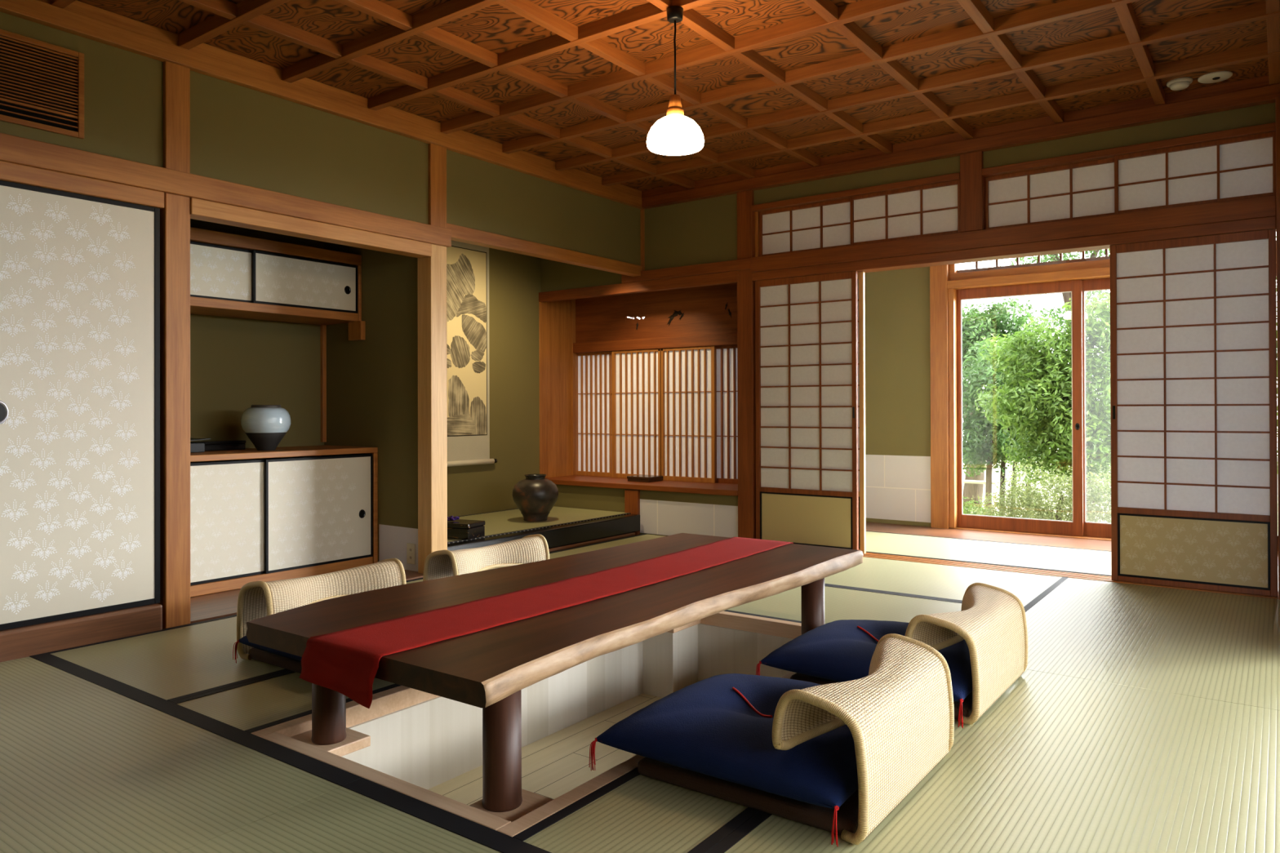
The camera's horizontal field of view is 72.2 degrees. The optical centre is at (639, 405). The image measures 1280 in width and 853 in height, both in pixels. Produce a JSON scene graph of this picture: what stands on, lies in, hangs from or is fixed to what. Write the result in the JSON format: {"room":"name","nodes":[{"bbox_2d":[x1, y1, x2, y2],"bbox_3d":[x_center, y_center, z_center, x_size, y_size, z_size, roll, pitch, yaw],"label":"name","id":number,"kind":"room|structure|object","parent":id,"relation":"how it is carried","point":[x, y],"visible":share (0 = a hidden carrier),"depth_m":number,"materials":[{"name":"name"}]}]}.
{"room":"traditional dwelling","nodes":[
{"label":"traditional dwelling","id":0,"kind":"room"},
{"bbox_2d":[190,568,423,623],"bbox_3d":[-1.972,0.968,4.646,1.020,0.053,1.370,0,0,36],"label":"floor","id":1,"kind":"structure","parent":0,"point":[221,604],"depth_m":4.14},
{"bbox_2d":[190,444,377,597],"bbox_3d":[-2.166,0.594,4.788,0.533,0.696,1.366,0,0,36],"label":"base cabinet","id":2,"kind":"object","parent":1,"relation":"on","point":[284,513],"visible":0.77,"depth_m":4.69,"materials":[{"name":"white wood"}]},
{"bbox_2d":[190,440,245,451],"bbox_3d":[-2.334,0.220,4.843,0.124,0.052,0.264,0,0,36],"label":"box","id":3,"kind":"object","parent":2,"relation":"on","point":[221,445],"visible":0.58,"depth_m":4.81,"materials":[{"name":"black paint"}]},
{"bbox_2d":[190,463,262,580],"bbox_3d":[-2.162,0.586,4.395,0.001,0.562,0.592,0,0,36],"label":"door","id":4,"kind":"structure","parent":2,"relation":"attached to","point":[226,500],"depth_m":4.47,"materials":[{"name":"white"}]},
{"bbox_2d":[240,404,290,450],"bbox_3d":[-2.048,0.120,4.804,0.253,0.248,0.253,0,0,36],"label":"jar","id":5,"kind":"object","parent":2,"relation":"on","point":[265,426],"visible":1,"depth_m":4.72,"materials":[{"name":"white ceramic"}]},
{"bbox_2d":[268,461,355,565],"bbox_3d":[-1.801,0.587,4.854,0.001,0.561,0.544,0,0,36],"label":"door","id":6,"kind":"structure","parent":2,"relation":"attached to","point":[312,504],"depth_m":4.84,"materials":[{"name":"white"}]},
{"bbox_2d":[0,11,640,561],"bbox_3d":[-2.359,-0.296,4.187,1.090,2.580,6.570,0,0,36],"label":"wall","id":7,"kind":"structure","parent":0,"point":[240,135],"depth_m":5.08,"materials":[{"name":"green paint"}]},
{"bbox_2d":[0,28,84,138],"bbox_3d":[-2.462,-1.225,3.117,0.016,0.337,0.879,0,0,36],"label":"air vent","id":8,"kind":"object","parent":7,"relation":"in","point":[42,83],"visible":1,"depth_m":3.35,"materials":[{"name":"brown wood"}]},
{"bbox_2d":[0,133,451,247],"bbox_3d":[-2.463,-0.952,3.089,0.045,0.099,4.672,0,0,36],"label":"beam","id":9,"kind":"structure","parent":7,"relation":"attached to","point":[13,148],"depth_m":3.81,"materials":[{"name":"brown wood"}]},
{"bbox_2d":[190,226,365,341],"bbox_3d":[-2.217,-0.650,4.828,0.415,0.512,1.366,0,0,36],"label":"upper cabinet","id":10,"kind":"object","parent":7,"relation":"attached to","point":[232,275],"visible":0.71,"depth_m":4.84,"materials":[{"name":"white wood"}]},
{"bbox_2d":[190,248,249,297],"bbox_3d":[-2.289,-0.698,4.490,0.001,0.247,0.617,0,0,36],"label":"door","id":11,"kind":"structure","parent":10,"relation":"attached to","point":[215,273],"depth_m":4.61,"materials":[{"name":"white"}]},
{"bbox_2d":[256,256,339,307],"bbox_3d":[-1.923,-0.697,4.958,0.001,0.249,0.520,0,0,36],"label":"door","id":12,"kind":"structure","parent":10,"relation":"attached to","point":[291,282],"depth_m":4.95,"materials":[{"name":"white"}]},
{"bbox_2d":[190,197,431,257],"bbox_3d":[-1.586,-0.864,4.358,0.100,0.072,1.329,0,0,36],"label":"beam","id":13,"kind":"structure","parent":7,"relation":"attached to","point":[200,209],"depth_m":4.23,"materials":[{"name":"brown wood"}]},
{"bbox_2d":[0,0,644,208],"bbox_3d":[-1.925,-1.497,3.859,0.070,0.073,6.550,0,0,36],"label":"beam","id":14,"kind":"structure","parent":7,"relation":"attached to","point":[34,11],"depth_m":4.10,"materials":[{"name":"brown wood"}]},
{"bbox_2d":[320,324,326,442],"bbox_3d":[-1.981,-0.152,5.488,0.028,0.760,0.027,0,0,36],"label":"beam","id":15,"kind":"structure","parent":7,"relation":"attached to","point":[323,327],"depth_m":5.48,"materials":[{"name":"brown wood"}]},
{"bbox_2d":[38,0,641,197],"bbox_3d":[-1.911,-1.562,3.880,0.047,0.056,6.600,0,0,36],"label":"beam","id":16,"kind":"structure","parent":7,"relation":"attached to","point":[77,6],"depth_m":4.23,"materials":[{"name":"brown wood"}]},
{"bbox_2d":[378,524,417,571],"bbox_3d":[-1.386,0.822,5.063,0.375,0.245,0.003,0,0,36],"label":"wall","id":17,"kind":"structure","parent":7,"relation":"attached to","point":[393,540],"depth_m":5.07,"materials":[{"name":"white paper"}]},
{"bbox_2d":[446,240,497,466],"bbox_3d":[-1.372,-0.481,6.303,0.041,1.839,0.920,0,0,36],"label":"scroll","id":18,"kind":"object","parent":7,"relation":"hanging from","point":[467,264],"visible":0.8,"depth_m":6.47,"materials":[{"name":"paper"}]},
{"bbox_2d":[446,245,487,436],"bbox_3d":[-1.391,-0.468,6.305,0.002,1.381,0.795,0,0,36],"label":"painting","id":19,"kind":"object","parent":18,"relation":"attached to","point":[466,265],"depth_m":6.46},
{"bbox_2d":[538,302,546,478],"bbox_3d":[-0.794,-0.160,7.134,0.017,1.502,0.084,0,0,36],"label":"strip","id":20,"kind":"object","parent":7,"relation":"attached to","point":[542,305],"visible":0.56,"depth_m":7.13,"materials":[{"name":"brown wood"}]},
{"bbox_2d":[446,222,642,276],"bbox_3d":[-0.569,-0.998,5.753,0.075,0.075,1.890,0,0,36],"label":"beam","id":21,"kind":"structure","parent":7,"relation":"attached to","point":[459,233],"depth_m":5.60,"materials":[{"name":"brown wood"}]},
{"bbox_2d":[546,299,570,477],"bbox_3d":[-0.704,-0.160,7.300,0.033,1.502,0.450,0,0,36],"label":"board","id":22,"kind":"object","parent":7,"relation":"attached to","point":[557,313],"visible":0.64,"depth_m":7.30,"materials":[{"name":"brown wood"}]},
{"bbox_2d":[427,693,662,805],"bbox_3d":[-0.077,1.308,3.028,1.135,0.048,2.180,0,0,36],"label":"floor","id":23,"kind":"structure","parent":0,"point":[553,766],"depth_m":3.18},
{"bbox_2d":[347,623,793,789],"bbox_3d":[-0.077,1.137,3.029,0.975,0.294,2.020,0,0,36],"label":"wall","id":24,"kind":"structure","parent":0,"point":[431,743],"depth_m":3.38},
{"bbox_2d":[290,619,701,822],"bbox_3d":[-0.077,1.121,3.029,0.935,0.326,1.980,0,0,36],"label":"table supports","id":25,"kind":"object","parent":24,"relation":"attached to","point":[669,658],"depth_m":3.85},
{"bbox_2d":[245,533,863,812],"bbox_3d":[-0.108,0.775,3.011,1.017,0.366,2.125,0,0,36],"label":"table","id":26,"kind":"object","parent":25,"relation":"on","point":[488,669],"visible":0.88,"depth_m":2.48,"materials":[{"name":"brown wood"}]},
{"bbox_2d":[299,537,793,708],"bbox_3d":[-0.089,0.650,2.999,0.332,0.125,2.174,0,0,36],"label":"table runner","id":27,"kind":"object","parent":26,"relation":"on","point":[345,662],"visible":0.94,"depth_m":2.45,"materials":[{"name":"red fabric"}]},
{"bbox_2d":[549,535,633,552],"bbox_3d":[-0.994,0.927,6.064,0.925,0.140,1.925,0,0,36],"label":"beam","id":28,"kind":"structure","parent":0,"point":[631,535],"depth_m":6.13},
{"bbox_2d":[447,506,631,543],"bbox_3d":[-0.994,0.828,6.061,0.919,0.052,1.913,0,0,36],"label":"mat","id":29,"kind":"object","parent":28,"relation":"on","point":[508,521],"visible":0.16,"depth_m":6.23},
{"bbox_2d":[447,515,484,540],"bbox_3d":[-1.123,0.738,5.357,0.304,0.127,0.186,0,0,23],"label":"box","id":30,"kind":"object","parent":29,"relation":"on","point":[457,528],"visible":0.73,"depth_m":5.26,"materials":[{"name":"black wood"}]},
{"bbox_2d":[511,474,558,521],"bbox_3d":[-0.733,0.644,6.153,0.324,0.318,0.324,0,0,36],"label":"jar","id":31,"kind":"object","parent":29,"relation":"on","point":[535,495],"visible":1,"depth_m":6.05,"materials":[{"name":"ceramic"}]},
{"bbox_2d":[447,513,639,551],"bbox_3d":[-0.587,0.865,5.754,0.097,0.123,1.875,0,0,36],"label":"step","id":32,"kind":"structure","parent":28,"relation":"attached to","point":[555,536],"depth_m":5.87,"materials":[{"name":"black paint"}]},
{"bbox_2d":[50,0,1279,191],"bbox_3d":[-0.304,-1.586,2.729,4.020,0.085,6.640,0,0,36],"label":"ceiling","id":33,"kind":"structure","parent":0,"point":[583,85],"depth_m":3.99,"materials":[{"name":"brown wood"}]},
{"bbox_2d":[646,5,704,155],"bbox_3d":[0.137,-1.272,3.411,0.224,0.540,0.224,0,0,36],"label":"pendant lamp","id":34,"kind":"object","parent":33,"relation":"hanging from","point":[675,134],"visible":1,"depth_m":3.38,"materials":[{"name":"glass"}]},
{"bbox_2d":[1197,71,1232,83],"bbox_3d":[2.796,-1.595,4.264,0.142,0.014,0.142,0,0,36],"label":"ceiling speaker","id":35,"kind":"object","parent":33,"relation":"attached to","point":[1218,76],"visible":1,"depth_m":4.25,"materials":[{"name":"white plastic"}]},
{"bbox_2d":[541,102,1275,536],"bbox_3d":[2.121,-0.302,6.015,6.280,2.580,1.668,0,0,36],"label":"wall","id":36,"kind":"structure","parent":0,"point":[703,231],"depth_m":6.64,"materials":[{"name":"green paint"}]},
{"bbox_2d":[570,299,612,476],"bbox_3d":[-0.383,-0.161,7.334,0.470,1.502,0.083,0,0,36],"label":"window","id":37,"kind":"structure","parent":36,"relation":"in","point":[594,369],"depth_m":7.39,"materials":[{"name":"paper"}]},
{"bbox_2d":[611,348,665,478],"bbox_3d":[-0.017,0.069,7.058,0.515,1.038,0.028,0,0,36],"label":"window","id":38,"kind":"structure","parent":36,"relation":"in","point":[634,373],"depth_m":7.08,"materials":[{"name":"paper"}]},
{"bbox_2d":[538,270,738,302],"bbox_3d":[-0.061,-0.884,6.578,1.860,0.076,0.058,0,0,36],"label":"beam","id":39,"kind":"structure","parent":36,"relation":"attached to","point":[731,277],"depth_m":6.49,"materials":[{"name":"brown wood"}]},
{"bbox_2d":[546,475,737,496],"bbox_3d":[0.061,0.606,6.755,1.863,0.038,0.504,0,0,36],"label":"shelf","id":40,"kind":"object","parent":36,"relation":"attached to","point":[722,489],"visible":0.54,"depth_m":6.57,"materials":[{"name":"brown wood"}]},
{"bbox_2d":[573,333,737,353],"bbox_3d":[0.183,-0.493,6.921,1.875,0.084,0.075,0,0,36],"label":"beam","id":41,"kind":"structure","parent":36,"relation":"attached to","point":[730,339],"depth_m":6.91,"materials":[{"name":"brown wood"}]},
{"bbox_2d":[575,283,737,342],"bbox_3d":[0.199,-0.724,6.915,1.840,0.378,0.027,0,0,36],"label":"board","id":42,"kind":"object","parent":36,"relation":"attached to","point":[707,309],"visible":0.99,"depth_m":6.94,"materials":[{"name":"brown wood"}]},
{"bbox_2d":[621,257,751,283],"bbox_3d":[0.322,-0.960,6.279,1.102,0.072,0.059,0,0,36],"label":"beam","id":43,"kind":"structure","parent":36,"relation":"attached to","point":[743,264],"depth_m":6.21,"materials":[{"name":"brown wood"}]},
{"bbox_2d":[657,345,716,483],"bbox_3d":[0.361,0.067,6.782,0.520,1.038,0.028,0,0,36],"label":"window","id":44,"kind":"structure","parent":36,"relation":"in","point":[690,435],"depth_m":6.77,"materials":[{"name":"paper"}]},
{"bbox_2d":[640,498,737,537],"bbox_3d":[0.342,0.819,6.278,0.848,0.250,0.004,0,0,36],"label":"wall panel","id":45,"kind":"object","parent":36,"relation":"attached to","point":[656,517],"depth_m":6.28,"materials":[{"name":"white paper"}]},
{"bbox_2d":[715,344,737,484],"bbox_3d":[0.755,0.065,6.534,0.500,1.038,0.028,0,0,36],"label":"window","id":46,"kind":"structure","parent":36,"relation":"in","point":[726,396],"depth_m":6.60,"materials":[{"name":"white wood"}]},
{"bbox_2d":[759,198,850,256],"bbox_3d":[1.096,-1.164,5.779,0.690,0.317,0.028,0,0,36],"label":"window","id":47,"kind":"structure","parent":36,"relation":"in","point":[824,224],"depth_m":5.79,"materials":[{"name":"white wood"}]},
{"bbox_2d":[751,172,959,212],"bbox_3d":[1.341,-1.343,5.575,1.378,0.038,0.102,0,0,36],"label":"beam","id":48,"kind":"structure","parent":36,"relation":"attached to","point":[838,195],"depth_m":5.52,"materials":[{"name":"brown wood"}]},
{"bbox_2d":[865,454,930,522],"bbox_3d":[1.955,0.655,7.047,0.784,0.515,0.006,0,0,36],"label":"wall panel","id":49,"kind":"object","parent":36,"relation":"attached to","point":[898,487],"depth_m":6.97,"materials":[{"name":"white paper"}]},
{"bbox_2d":[849,179,960,245],"bbox_3d":[1.614,-1.167,5.359,0.685,0.317,0.028,0,0,36],"label":"window","id":50,"kind":"structure","parent":36,"relation":"in","point":[933,209],"depth_m":5.35,"materials":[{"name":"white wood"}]},
{"bbox_2d":[641,75,1279,197],"bbox_3d":[1.633,-1.567,5.328,3.963,0.056,0.076,0,0,36],"label":"beam","id":51,"kind":"structure","parent":36,"relation":"attached to","point":[1263,81],"depth_m":4.98,"materials":[{"name":"brown wood"}]},
{"bbox_2d":[641,83,1279,208],"bbox_3d":[1.660,-1.504,5.294,4.160,0.070,0.080,0,0,36],"label":"beam","id":52,"kind":"structure","parent":36,"relation":"attached to","point":[1267,94],"depth_m":5.00,"materials":[{"name":"brown wood"}]},
{"bbox_2d":[751,195,1275,271],"bbox_3d":[1.952,-0.960,5.138,2.875,0.100,0.145,0,0,36],"label":"beam","id":53,"kind":"structure","parent":36,"relation":"attached to","point":[1259,206],"depth_m":4.87,"materials":[{"name":"brown wood"}]},
{"bbox_2d":[960,151,984,232],"bbox_3d":[1.954,-1.245,5.138,0.126,0.460,0.104,0,0,36],"label":"post","id":54,"kind":"object","parent":53,"relation":"on","point":[971,164],"visible":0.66,"depth_m":5.09,"materials":[{"name":"brown wood"}]},
{"bbox_2d":[751,216,1275,281],"bbox_3d":[1.956,-0.881,5.143,2.875,0.058,0.132,0,0,36],"label":"beam","id":55,"kind":"structure","parent":36,"relation":"attached to","point":[1104,241],"depth_m":4.93,"materials":[{"name":"brown wood"}]},
{"bbox_2d":[984,157,1114,229],"bbox_3d":[2.291,-1.171,4.904,0.694,0.317,0.028,0,0,36],"label":"window","id":56,"kind":"structure","parent":36,"relation":"in","point":[1085,189],"depth_m":4.90,"materials":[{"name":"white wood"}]},
{"bbox_2d":[946,252,1276,289],"bbox_3d":[3.726,-0.933,5.794,3.302,0.060,0.150,0,0,36],"label":"beam","id":57,"kind":"structure","parent":36,"relation":"attached to","point":[1103,272],"depth_m":6.36,"materials":[{"name":"brown wood"}]},
{"bbox_2d":[949,244,1276,280],"bbox_3d":[3.734,-1.230,5.808,3.302,0.535,0.080,0,0,36],"label":"window","id":58,"kind":"structure","parent":36,"relation":"in","point":[1104,261],"depth_m":6.42,"materials":[{"name":"brown wood"}]},
{"bbox_2d":[982,122,1275,177],"bbox_3d":[2.552,-1.350,4.689,1.371,0.038,0.102,0,0,36],"label":"beam","id":59,"kind":"structure","parent":36,"relation":"attached to","point":[1268,127],"depth_m":4.63,"materials":[{"name":"brown wood"}]},
{"bbox_2d":[1114,131,1275,213],"bbox_3d":[2.819,-1.174,4.477,0.703,0.317,0.028,0,0,36],"label":"window","id":60,"kind":"structure","parent":36,"relation":"in","point":[1242,167],"depth_m":4.47,"materials":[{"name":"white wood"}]},
{"bbox_2d":[866,521,1111,551],"bbox_3d":[3.214,0.960,5.857,4.220,0.048,0.608,0,0,36],"label":"floor","id":61,"kind":"structure","parent":0,"point":[1097,544],"depth_m":6.29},
{"bbox_2d":[929,264,949,528],"bbox_3d":[2.342,-0.275,6.806,0.133,2.470,0.150,0,0,36],"label":"post","id":62,"kind":"object","parent":61,"relation":"on","point":[939,274],"visible":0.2,"depth_m":6.74,"materials":[{"name":"brown wood"}]},
{"bbox_3d":[0.219,1.133,3.338,6.200,0.300,8.250,0,0,36],"label":"floor","id":63,"kind":"structure","parent":0,"visible":0},
{"bbox_2d":[0,603,162,662],"bbox_3d":[-2.975,0.895,2.480,0.160,0.128,3.090,0,0,36],"label":"beam","id":64,"kind":"structure","parent":63,"relation":"on","point":[15,643],"depth_m":3.42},
{"bbox_2d":[0,180,159,631],"bbox_3d":[-2.311,-0.002,3.336,0.030,1.668,0.933,0,0,36],"label":"door","id":65,"kind":"structure","parent":64,"relation":"on","point":[80,273],"depth_m":3.45,"materials":[{"name":"white"}]},
{"bbox_2d":[157,61,190,629],"bbox_3d":[-2.018,-0.254,3.784,0.105,2.430,0.105,0,0,36],"label":"post","id":66,"kind":"object","parent":63,"relation":"on","point":[175,217],"visible":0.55,"depth_m":3.74,"materials":[{"name":"brown wood"}]},
{"bbox_2d":[0,653,361,852],"bbox_3d":[-1.760,0.959,2.377,1.941,0.052,0.959,0,0,36],"label":"mat","id":67,"kind":"object","parent":63,"relation":"on","point":[91,762],"visible":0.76,"depth_m":2.24,"materials":[{"name":"green"}]},
{"bbox_2d":[47,577,422,702],"bbox_3d":[-1.308,0.963,3.818,0.969,0.052,1.899,0,0,36],"label":"mat","id":68,"kind":"object","parent":63,"relation":"on","point":[177,663],"visible":0.17,"depth_m":3.23,"materials":[{"name":"green"}]},
{"bbox_2d":[236,558,406,673],"bbox_3d":[-1.069,0.785,3.312,0.615,0.305,0.612,0,0,36],"label":"chair","id":69,"kind":"object","parent":68,"relation":"on","point":[278,596],"visible":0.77,"depth_m":3.30,"materials":[{"name":"wicker"}]},
{"bbox_2d":[232,635,302,663],"bbox_3d":[-1.001,0.847,3.222,0.666,0.153,0.662,0,0,36],"label":"cushion","id":70,"kind":"object","parent":69,"relation":"on","point":[244,640],"visible":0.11,"depth_m":3.08,"materials":[{"name":"blue fabric"}]},
{"bbox_2d":[422,533,549,581],"bbox_3d":[-0.551,0.786,4.002,0.615,0.305,0.612,0,0,36],"label":"chair","id":71,"kind":"object","parent":68,"relation":"on","point":[439,564],"visible":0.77,"depth_m":4.08,"materials":[{"name":"wicker"}]},
{"bbox_2d":[172,670,400,733],"bbox_3d":[-0.679,0.960,3.470,0.455,0.052,2.079,0,0,36],"label":"mat","id":72,"kind":"object","parent":63,"relation":"on","point":[260,704],"visible":0.17,"depth_m":2.77,"materials":[{"name":"green"}]},
{"bbox_2d":[178,777,551,852],"bbox_3d":[-0.219,0.950,1.249,1.877,0.052,0.959,0,0,36],"label":"mat","id":73,"kind":"object","parent":63,"relation":"on","point":[361,815],"visible":1,"depth_m":1.91,"materials":[{"name":"green"}]},
{"bbox_2d":[417,244,447,573],"bbox_3d":[-1.171,0.003,4.948,0.115,1.920,0.117,0,0,36],"label":"post","id":74,"kind":"object","parent":63,"relation":"on","point":[432,270],"visible":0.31,"depth_m":4.91,"materials":[{"name":"wood"}]},
{"bbox_2d":[428,142,446,228],"bbox_3d":[-1.175,-1.212,4.953,0.115,0.510,0.117,0,0,36],"label":"post","id":75,"kind":"object","parent":74,"relation":"on","point":[437,153],"visible":0.62,"depth_m":4.91,"materials":[{"name":"brown wood"}]},
{"bbox_2d":[250,611,801,837],"bbox_3d":[-0.078,0.961,3.029,1.035,0.062,2.080,0,0,36],"label":"frame","id":76,"kind":"object","parent":63,"relation":"on","point":[396,699],"visible":0.25,"depth_m":2.35,"materials":[{"name":"wood"}]},
{"bbox_2d":[535,533,664,559],"bbox_3d":[-0.164,0.966,5.382,0.969,0.052,1.974,0,0,36],"label":"mat","id":77,"kind":"object","parent":63,"relation":"on","point":[642,537],"visible":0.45,"depth_m":5.92,"materials":[{"name":"beige"}]},
{"bbox_2d":[624,489,639,535],"bbox_3d":[-0.035,0.799,6.589,0.123,0.335,0.106,0,0,36],"label":"post","id":78,"kind":"object","parent":63,"relation":"on","point":[632,497],"visible":0.36,"depth_m":6.54,"materials":[{"name":"brown wood"}]},
{"bbox_2d":[512,767,759,852],"bbox_3d":[0.490,0.953,2.614,0.371,0.052,2.079,0,0,36],"label":"mat","id":79,"kind":"object","parent":63,"relation":"on","point":[634,812],"visible":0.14,"depth_m":1.96,"materials":[{"name":"green"}]},
{"bbox_2d":[737,190,755,538],"bbox_3d":[0.749,-0.253,6.024,0.119,2.430,0.115,0,0,36],"label":"post","id":80,"kind":"object","parent":63,"relation":"on","point":[745,199],"visible":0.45,"depth_m":5.97,"materials":[{"name":"brown wood"}]},
{"bbox_2d":[724,584,1005,631],"bbox_3d":[0.745,0.959,4.225,1.862,0.052,0.821,0,0,36],"label":"mat","id":81,"kind":"object","parent":63,"relation":"on","point":[840,602],"visible":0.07,"depth_m":4.08,"materials":[{"name":"beige"}]},
{"bbox_2d":[866,530,991,560],"bbox_3d":[1.638,0.963,6.056,1.279,0.052,0.927,0,0,36],"label":"mat","id":82,"kind":"object","parent":63,"relation":"on","point":[946,548],"visible":0.27,"depth_m":5.88,"materials":[{"name":"beige"}]},
{"bbox_2d":[824,556,1062,607],"bbox_3d":[1.266,0.960,4.937,1.862,0.052,0.942,0,0,36],"label":"mat","id":83,"kind":"object","parent":63,"relation":"on","point":[944,582],"visible":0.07,"depth_m":4.70,"materials":[{"name":"beige"}]},
{"bbox_2d":[706,669,1279,852],"bbox_3d":[0.995,0.950,2.154,0.986,0.052,1.934,0,0,36],"label":"mat","id":84,"kind":"object","parent":63,"relation":"on","point":[1057,763],"visible":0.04,"depth_m":2.15,"materials":[{"name":"beige"}]},
{"bbox_2d":[637,633,954,844],"bbox_3d":[0.402,0.776,2.247,0.615,0.305,0.612,0,0,36],"label":"chair","id":85,"kind":"object","parent":84,"relation":"on","point":[832,706],"visible":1,"depth_m":2.02,"materials":[{"name":"wicker"}]},
{"bbox_2d":[589,673,927,847],"bbox_3d":[0.334,0.840,2.270,0.666,0.153,0.662,0,0,36],"label":"cushion","id":86,"kind":"object","parent":85,"relation":"on","point":[719,726],"visible":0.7,"depth_m":2.08,"materials":[{"name":"blue fabric"}]},
{"bbox_2d":[790,582,1027,724],"bbox_3d":[0.905,0.777,2.945,0.615,0.305,0.612,0,0,36],"label":"chair","id":87,"kind":"object","parent":84,"relation":"on","point":[991,647],"visible":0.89,"depth_m":2.74,"materials":[{"name":"wicker"}]},
{"bbox_2d":[755,619,1018,728],"bbox_3d":[0.839,0.841,2.938,0.666,0.153,0.662,0,0,36],"label":"cushion","id":88,"kind":"object","parent":87,"relation":"on","point":[841,651],"visible":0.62,"depth_m":2.81,"materials":[{"name":"blue fabric"}]},
{"bbox_2d":[951,541,1111,576],"bbox_3d":[3.292,0.954,4.846,2.819,0.052,0.927,0,0,36],"label":"mat","id":89,"kind":"object","parent":63,"relation":"on","point":[1073,560],"visible":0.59,"depth_m":5.38,"materials":[{"name":"beige"}]},
{"bbox_2d":[863,552,1278,599],"bbox_3d":[1.958,0.959,5.131,2.875,0.051,0.187,0,0,36],"label":"threshold","id":90,"kind":"object","parent":63,"relation":"on","point":[1043,572],"visible":0.31,"depth_m":4.97,"materials":[{"name":"brown wood"}]},
{"bbox_2d":[755,271,858,550],"bbox_3d":[1.080,0.046,5.736,0.717,1.785,0.031,0,0,36],"label":"door","id":91,"kind":"structure","parent":90,"relation":"on","point":[806,326],"depth_m":5.73,"materials":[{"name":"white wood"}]},
{"bbox_2d":[857,271,866,554],"bbox_3d":[1.132,0.046,5.764,0.718,1.785,0.031,0,0,36],"label":"door","id":92,"kind":"structure","parent":90,"relation":"on","point":[861,291],"depth_m":5.55,"materials":[{"name":"brown wood"}]},
{"bbox_2d":[1109,228,1278,596],"bbox_3d":[2.806,0.036,4.473,0.718,1.785,0.031,0,0,36],"label":"door","id":93,"kind":"structure","parent":90,"relation":"on","point":[1193,320],"depth_m":4.45,"materials":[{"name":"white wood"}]},
{"bbox_2d":[1120,518,1267,585],"bbox_3d":[2.800,0.732,4.467,0.687,0.296,0.001,0,0,36],"label":"panel","id":94,"kind":"object","parent":93,"relation":"attached to","point":[1200,551],"depth_m":4.45,"materials":[{"name":"beige"}]},
{"bbox_2d":[950,527,1278,553],"bbox_3d":[3.741,0.955,5.799,3.302,0.054,0.120,0,0,36],"label":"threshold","id":95,"kind":"structure","parent":63,"relation":"on","point":[961,528],"depth_m":6.36,"materials":[{"name":"brown wood"}]},
{"bbox_2d":[947,288,957,528],"bbox_3d":[2.420,0.020,6.761,0.042,1.831,0.130,0,0,36],"label":"beam","id":96,"kind":"structure","parent":95,"relation":"on","point":[952,293],"depth_m":6.71,"materials":[{"name":"brown wood"}]},
{"bbox_2d":[956,279,1083,536],"bbox_3d":[2.796,0.018,6.514,0.888,1.831,0.035,0,0,36],"label":"door","id":97,"kind":"structure","parent":95,"relation":"on","point":[1075,528],"depth_m":6.38,"materials":[{"name":"brown wood"}]},
{"bbox_2d":[1082,277,1111,537],"bbox_3d":[3.495,0.014,6.057,0.915,1.831,0.046,0,0,36],"label":"door","id":98,"kind":"structure","parent":95,"relation":"on","point":[1090,529],"depth_m":6.26,"materials":[{"name":"brown wood"}]},
{"bbox_2d":[1008,577,1279,710],"bbox_3d":[2.131,0.953,3.705,0.986,0.052,1.909,0,0,36],"label":"mat","id":99,"kind":"object","parent":63,"relation":"on","point":[1225,647],"visible":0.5,"depth_m":3.48,"materials":[{"name":"beige"}]},
{"bbox_2d":[1275,96,1279,599],"bbox_3d":[3.133,-0.268,4.213,0.118,2.430,0.120,0,0,36],"label":"post","id":100,"kind":"object","parent":63,"relation":"on","point":[1277,98],"visible":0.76,"depth_m":4.20,"materials":[{"name":"brown wood"}]},
{"bbox_3d":[-3.532,0.062,1.752,0.090,1.850,1.255,0,0,36],"label":"wall","id":101,"kind":"structure","parent":0,"visible":0},
{"bbox_2d":[0,160,164,208],"bbox_3d":[-2.962,-0.870,2.479,0.100,0.067,3.100,0,0,36],"label":"beam","id":102,"kind":"structure","parent":101,"relation":"attached to","point":[9,171],"depth_m":3.44,"materials":[{"name":"brown wood"}]},
{"label":"outside","id":103,"kind":"structure","parent":0,"visible":0},
{"bbox_2d":[962,451,1278,535],"bbox_3d":[5.320,1.433,7.257,28.000,0.100,42.000,0,0,36],"label":"garden","id":104,"kind":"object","parent":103,"point":[995,476],"depth_m":15.32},
{"bbox_2d":[962,340,1050,515],"bbox_3d":[4.276,0.305,10.393,1.546,2.191,1.268,0,0,17],"label":"slender tree","id":105,"kind":"object","parent":104,"relation":"on","point":[987,440],"visible":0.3,"depth_m":10.32,"materials":[{"name":"green plant"}]},
{"bbox_2d":[961,297,1051,508],"bbox_3d":[4.528,-0.029,12.274,2.439,2.908,1.451,0,0,40],"label":"evergreen tree","id":106,"kind":"object","parent":104,"relation":"on","point":[976,323],"visible":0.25,"depth_m":11.83,"materials":[{"name":"green plant"}]},
{"bbox_2d":[965,457,1111,523],"bbox_3d":[3.604,0.920,7.467,1.533,0.941,1.056,0,0,17],"label":"bush","id":107,"kind":"object","parent":104,"relation":"on","point":[1036,504],"visible":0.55,"depth_m":7.41,"materials":[{"name":"green plant"}]},
{"bbox_2d":[973,292,1111,521],"bbox_3d":[4.247,0.126,8.737,1.756,2.538,1.216,0,0,41],"label":"tree","id":108,"kind":"object","parent":104,"relation":"on","point":[1049,376],"visible":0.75,"depth_m":8.63,"materials":[{"name":"green plant"}]},
{"bbox_2d":[1000,248,1110,502],"bbox_3d":[6.404,-0.852,12.876,3.583,4.517,1.544,0,0,38],"label":"tree","id":109,"kind":"object","parent":104,"relation":"on","point":[1054,257],"visible":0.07,"depth_m":12.82,"materials":[{"name":"green plant"}]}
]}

